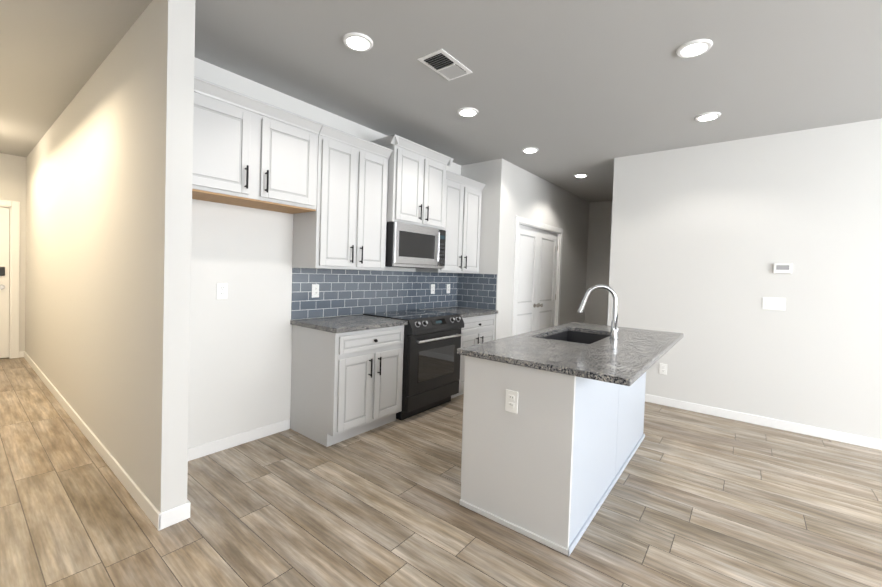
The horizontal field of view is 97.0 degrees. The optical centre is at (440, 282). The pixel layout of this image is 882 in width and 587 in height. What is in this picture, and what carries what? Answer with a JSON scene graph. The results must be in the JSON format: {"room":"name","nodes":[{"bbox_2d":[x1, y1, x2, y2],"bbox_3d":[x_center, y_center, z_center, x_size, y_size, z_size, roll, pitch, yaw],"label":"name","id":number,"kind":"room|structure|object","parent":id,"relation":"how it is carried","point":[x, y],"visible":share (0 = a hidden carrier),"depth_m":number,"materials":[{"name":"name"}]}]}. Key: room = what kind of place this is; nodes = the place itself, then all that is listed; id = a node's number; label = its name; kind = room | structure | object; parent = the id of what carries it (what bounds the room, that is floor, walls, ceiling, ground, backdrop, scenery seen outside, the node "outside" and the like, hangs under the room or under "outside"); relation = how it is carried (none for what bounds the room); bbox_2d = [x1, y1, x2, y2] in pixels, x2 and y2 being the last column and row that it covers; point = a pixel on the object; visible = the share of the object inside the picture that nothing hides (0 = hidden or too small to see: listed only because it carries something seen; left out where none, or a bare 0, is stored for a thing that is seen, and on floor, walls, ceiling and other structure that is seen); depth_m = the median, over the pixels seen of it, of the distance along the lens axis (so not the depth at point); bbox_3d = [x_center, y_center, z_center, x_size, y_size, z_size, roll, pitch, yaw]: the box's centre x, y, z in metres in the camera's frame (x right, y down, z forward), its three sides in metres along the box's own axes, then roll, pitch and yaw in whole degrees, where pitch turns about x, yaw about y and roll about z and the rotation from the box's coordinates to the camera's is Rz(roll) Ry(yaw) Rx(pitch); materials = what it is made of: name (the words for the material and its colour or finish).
{"room":"kitchen","nodes":[
{"label":"kitchen","id":0,"kind":"room"},
{"bbox_2d":[0,153,25,351],"bbox_3d":[-6.155,-0.339,4.919,0.160,2.740,1.247,3,2,38],"label":"wall","id":1,"kind":"structure","parent":0,"point":[12,177],"depth_m":5.31,"materials":[{"name":"white paint"}]},
{"bbox_2d":[0,207,9,357],"bbox_3d":[-6.114,0.009,4.910,0.102,2.022,0.912,3,2,38],"label":"front door","id":2,"kind":"structure","parent":1,"relation":"in","point":[4,282],"depth_m":5.24,"materials":[{"name":"white wood"}]},
{"bbox_2d":[0,200,19,358],"bbox_3d":[-6.137,-0.031,4.931,0.158,2.125,1.090,3,2,38],"label":"door frame","id":3,"kind":"structure","parent":1,"relation":"attached to","point":[14,242],"depth_m":5.28,"materials":[{"name":"white wood"}]},
{"bbox_2d":[19,351,23,357],"bbox_3d":[-5.761,0.991,5.365,0.012,0.085,0.055,3,2,38],"label":"baseboard","id":4,"kind":"structure","parent":1,"relation":"attached to","point":[21,354],"depth_m":5.36,"materials":[{"name":"white"}]},
{"bbox_2d":[25,0,194,512],"bbox_3d":[-3.508,-0.225,3.702,5.510,2.740,0.119,3,2,38],"label":"wall","id":5,"kind":"structure","parent":0,"point":[109,166],"depth_m":2.36,"materials":[{"name":"white paint"}]},
{"bbox_2d":[24,351,159,530],"bbox_3d":[-3.581,1.102,3.673,5.509,0.085,0.012,3,2,38],"label":"baseboard","id":6,"kind":"structure","parent":5,"relation":"attached to","point":[144,502],"depth_m":2.60,"materials":[{"name":"white wood"}]},
{"bbox_2d":[159,502,190,529],"bbox_3d":[-1.383,1.212,2.026,0.012,0.085,0.144,3,2,38],"label":"baseboard","id":7,"kind":"structure","parent":5,"relation":"attached to","point":[173,516],"depth_m":2.02,"materials":[{"name":"white wood"}]},
{"bbox_2d":[188,57,460,448],"bbox_3d":[-0.823,-0.143,3.872,0.140,2.740,3.474,3,2,38],"label":"wall","id":8,"kind":"structure","parent":0,"point":[240,360],"depth_m":2.93,"materials":[{"name":"white paint"}]},
{"bbox_2d":[217,283,227,298],"bbox_3d":[-1.576,0.064,2.809,0.008,0.116,0.072,3,2,38],"label":"light switch","id":9,"kind":"object","parent":8,"relation":"attached to","point":[221,290],"visible":1,"depth_m":2.81,"materials":[{"name":"white plastic"}]},
{"bbox_2d":[188,419,289,460],"bbox_3d":[-1.574,1.185,2.881,0.012,0.085,0.988,3,2,38],"label":"baseboard","id":10,"kind":"structure","parent":8,"relation":"attached to","point":[199,451],"depth_m":2.92,"materials":[{"name":"white wood"}]},
{"bbox_2d":[192,76,322,213],"bbox_3d":[-1.362,-0.885,2.712,0.386,0.659,0.974,3,2,38],"label":"upper cabinet","id":11,"kind":"object","parent":8,"relation":"attached to","point":[249,152],"visible":0.67,"depth_m":2.62,"materials":[{"name":"white painted wood"},{"name":"black metal"},{"name":"raw wood"}]},
{"bbox_2d":[292,124,392,270],"bbox_3d":[-0.835,-0.664,3.394,0.386,1.100,0.742,3,2,38],"label":"upper cabinet","id":12,"kind":"object","parent":8,"relation":"attached to","point":[343,225],"visible":1,"depth_m":3.21,"materials":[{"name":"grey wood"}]},
{"bbox_2d":[291,268,496,319],"bbox_3d":[-0.286,0.108,3.980,0.588,0.432,2.340,3,2,38],"label":"tile backsplash","id":13,"kind":"structure","parent":8,"relation":"attached to","point":[342,292],"depth_m":4.02,"materials":[{"name":"blue tile"}]},
{"bbox_2d":[312,284,318,297],"bbox_3d":[-1.095,0.075,3.405,0.008,0.116,0.072,3,2,38],"label":"outlet","id":14,"kind":"object","parent":13,"relation":"attached to","point":[315,290],"visible":1,"depth_m":3.40,"materials":[{"name":"white plastic"}]},
{"bbox_2d":[431,284,434,293],"bbox_3d":[-0.097,0.081,4.672,0.008,0.116,0.072,3,2,38],"label":"outlet","id":15,"kind":"object","parent":13,"relation":"attached to","point":[432,288],"visible":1,"depth_m":4.67,"materials":[{"name":"white plastic"}]},
{"bbox_2d":[446,284,449,292],"bbox_3d":[0.094,0.081,4.914,0.008,0.116,0.072,3,2,38],"label":"outlet","id":16,"kind":"object","parent":13,"relation":"attached to","point":[448,289],"visible":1,"depth_m":4.91,"materials":[{"name":"white plastic"}]},
{"bbox_2d":[370,134,453,229],"bbox_3d":[-0.326,-0.946,3.965,0.456,0.762,0.882,3,2,38],"label":"upper cabinet","id":17,"kind":"object","parent":8,"relation":"attached to","point":[416,193],"visible":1,"depth_m":3.76,"materials":[{"name":"grey wood"}]},
{"bbox_2d":[385,222,445,268],"bbox_3d":[-0.339,-0.357,3.975,0.469,0.409,0.755,3,2,38],"label":"microwave","id":18,"kind":"object","parent":17,"relation":"attached to","point":[411,246],"visible":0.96,"depth_m":3.77,"materials":[{"name":"silver metal"}]},
{"bbox_2d":[416,170,484,273],"bbox_3d":[0.132,-0.663,4.621,0.386,1.100,0.811,3,2,38],"label":"upper cabinet","id":19,"kind":"object","parent":8,"relation":"attached to","point":[462,217],"visible":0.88,"depth_m":4.50,"materials":[{"name":"grey wood"}]},
{"bbox_2d":[0,357,881,586],"bbox_3d":[0.648,1.326,3.828,12.800,0.100,8.360,3,2,38],"label":"floor","id":20,"kind":"structure","parent":0,"point":[694,499],"depth_m":2.16,"materials":[{"name":"brown wood"}]},
{"bbox_2d":[290,314,407,446],"bbox_3d":[-0.781,0.784,3.349,0.641,0.915,0.756,3,2,38],"label":"base cabinet","id":21,"kind":"object","parent":20,"relation":"on","point":[346,376],"visible":1,"depth_m":3.11,"materials":[{"name":"grey wood"}]},
{"bbox_2d":[363,309,463,419],"bbox_3d":[-0.264,0.781,3.933,0.696,0.926,0.797,3,2,38],"label":"range","id":22,"kind":"object","parent":20,"relation":"on","point":[431,362],"visible":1,"depth_m":3.69,"materials":[{"name":"black metal"}]},
{"bbox_2d":[421,307,497,397],"bbox_3d":[0.194,0.785,4.586,0.641,0.915,0.787,3,2,38],"label":"base cabinet","id":23,"kind":"object","parent":20,"relation":"on","point":[479,326],"visible":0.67,"depth_m":4.39,"materials":[{"name":"grey wood"}]},
{"bbox_2d":[459,330,645,555],"bbox_3d":[0.931,0.871,2.798,0.683,0.878,1.845,3,2,38],"label":"kitchen island","id":24,"kind":"object","parent":20,"relation":"on","point":[553,435],"depth_m":2.09,"materials":[{"name":"grey"}]},
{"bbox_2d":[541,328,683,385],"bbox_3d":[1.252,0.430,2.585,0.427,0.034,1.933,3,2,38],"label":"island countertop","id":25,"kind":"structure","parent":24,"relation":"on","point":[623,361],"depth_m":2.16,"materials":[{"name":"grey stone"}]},
{"bbox_2d":[578,284,618,339],"bbox_3d":[1.139,0.208,2.808,0.270,0.389,0.157,3,2,38],"label":"faucet","id":26,"kind":"object","parent":25,"relation":"on","point":[614,330],"visible":1,"depth_m":2.78,"materials":[{"name":"silver metal"}]},
{"bbox_2d":[0,0,881,201],"bbox_3d":[0.739,-1.512,3.760,12.800,0.100,8.360,3,2,38],"label":"ceiling","id":27,"kind":"structure","parent":0,"point":[570,89],"depth_m":2.62,"materials":[{"name":"grey paint"}]},
{"bbox_2d":[343,32,372,51],"bbox_3d":[-0.505,-1.461,2.378,0.184,0.013,0.184,3,2,38],"label":"recessed light","id":28,"kind":"object","parent":27,"relation":"in","point":[356,41],"visible":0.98,"depth_m":2.36,"materials":[{"name":"white plastic"}]},
{"bbox_2d":[417,49,472,80],"bbox_3d":[0.032,-1.448,2.620,0.205,0.016,0.345,3,2,38],"label":"ceiling vent","id":29,"kind":"object","parent":27,"relation":"in","point":[445,64],"visible":1,"depth_m":2.60,"materials":[{"name":"white metal"}]},
{"bbox_2d":[457,107,478,116],"bbox_3d":[0.232,-1.461,3.357,0.184,0.013,0.184,3,2,38],"label":"recessed light","id":30,"kind":"object","parent":27,"relation":"in","point":[467,112],"visible":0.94,"depth_m":3.34,"materials":[{"name":"white plastic"}]},
{"bbox_2d":[522,147,538,152],"bbox_3d":[0.988,-1.460,4.322,0.184,0.013,0.184,3,2,38],"label":"recessed light","id":31,"kind":"object","parent":27,"relation":"in","point":[530,150],"visible":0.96,"depth_m":4.30,"materials":[{"name":"white plastic"}]},
{"bbox_2d":[574,174,587,177],"bbox_3d":[1.911,-1.455,5.331,0.184,0.013,0.184,3,2,38],"label":"recessed light","id":32,"kind":"object","parent":27,"relation":"in","point":[580,175],"visible":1,"depth_m":5.30,"materials":[{"name":"white plastic"}]},
{"bbox_2d":[676,39,712,57],"bbox_3d":[1.514,-1.395,2.333,0.184,0.013,0.184,3,2,38],"label":"recessed light","id":33,"kind":"object","parent":27,"relation":"in","point":[694,48],"visible":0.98,"depth_m":2.32,"materials":[{"name":"white plastic"}]},
{"bbox_2d":[695,112,720,121],"bbox_3d":[2.251,-1.395,3.293,0.184,0.013,0.184,3,2,38],"label":"recessed light","id":34,"kind":"object","parent":27,"relation":"in","point":[707,116],"visible":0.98,"depth_m":3.27,"materials":[{"name":"white plastic"}]},
{"bbox_2d":[456,158,588,339],"bbox_3d":[1.463,-0.126,6.173,0.599,2.740,3.270,3,2,38],"label":"wall","id":35,"kind":"structure","parent":0,"point":[510,192],"depth_m":5.01,"materials":[{"name":"white paint"}]},
{"bbox_2d":[515,225,538,334],"bbox_3d":[1.182,0.239,5.377,0.105,2.007,0.714,3,2,38],"label":"closet door","id":36,"kind":"structure","parent":35,"relation":"in","point":[527,273],"depth_m":5.41,"materials":[{"name":"white wood"}]},
{"bbox_2d":[511,216,562,335],"bbox_3d":[1.375,0.199,5.682,0.138,2.110,1.590,3,2,38],"label":"trim","id":37,"kind":"structure","parent":35,"relation":"attached to","point":[536,225],"depth_m":5.56,"materials":[{"name":"white wood"}]},
{"bbox_2d":[535,230,557,330],"bbox_3d":[1.627,0.240,5.941,0.105,2.007,0.714,3,2,38],"label":"closet door","id":38,"kind":"structure","parent":35,"relation":"in","point":[546,276],"depth_m":5.93,"materials":[{"name":"white wood"}]},
{"bbox_2d":[584,201,612,324],"bbox_3d":[5.354,0.021,5.277,6.910,2.740,0.140,3,2,38],"label":"wall","id":39,"kind":"structure","parent":0,"point":[598,251],"depth_m":7.14,"materials":[{"name":"white paint"}]},
{"bbox_2d":[607,118,881,439],"bbox_3d":[4.231,0.044,2.851,5.670,2.740,0.140,3,2,38],"label":"wall","id":40,"kind":"structure","parent":0,"point":[705,238],"depth_m":3.70,"materials":[{"name":"white paint"}]},
{"bbox_2d":[659,363,666,374],"bbox_3d":[2.394,0.935,4.203,0.072,0.116,0.008,3,2,38],"label":"outlet","id":41,"kind":"object","parent":40,"relation":"attached to","point":[663,369],"visible":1,"depth_m":4.20,"materials":[{"name":"white plastic"}]},
{"bbox_2d":[645,394,881,449],"bbox_3d":[4.134,1.369,2.829,5.650,0.085,0.012,3,2,38],"label":"baseboard","id":42,"kind":"structure","parent":40,"relation":"attached to","point":[858,440],"depth_m":3.65,"materials":[{"name":"white wood"}]},
{"bbox_2d":[762,297,785,310],"bbox_3d":[3.107,0.201,3.641,0.164,0.116,0.011,3,2,38],"label":"light switch","id":43,"kind":"object","parent":40,"relation":"attached to","point":[770,303],"visible":1,"depth_m":3.64,"materials":[{"name":"white plastic"}]},
{"bbox_2d":[773,264,791,273],"bbox_3d":[3.151,-0.127,3.598,0.130,0.090,0.024,3,2,38],"label":"thermostat","id":44,"kind":"object","parent":40,"relation":"attached to","point":[782,268],"visible":1,"depth_m":3.59,"materials":[{"name":"white plastic"}]}
]}

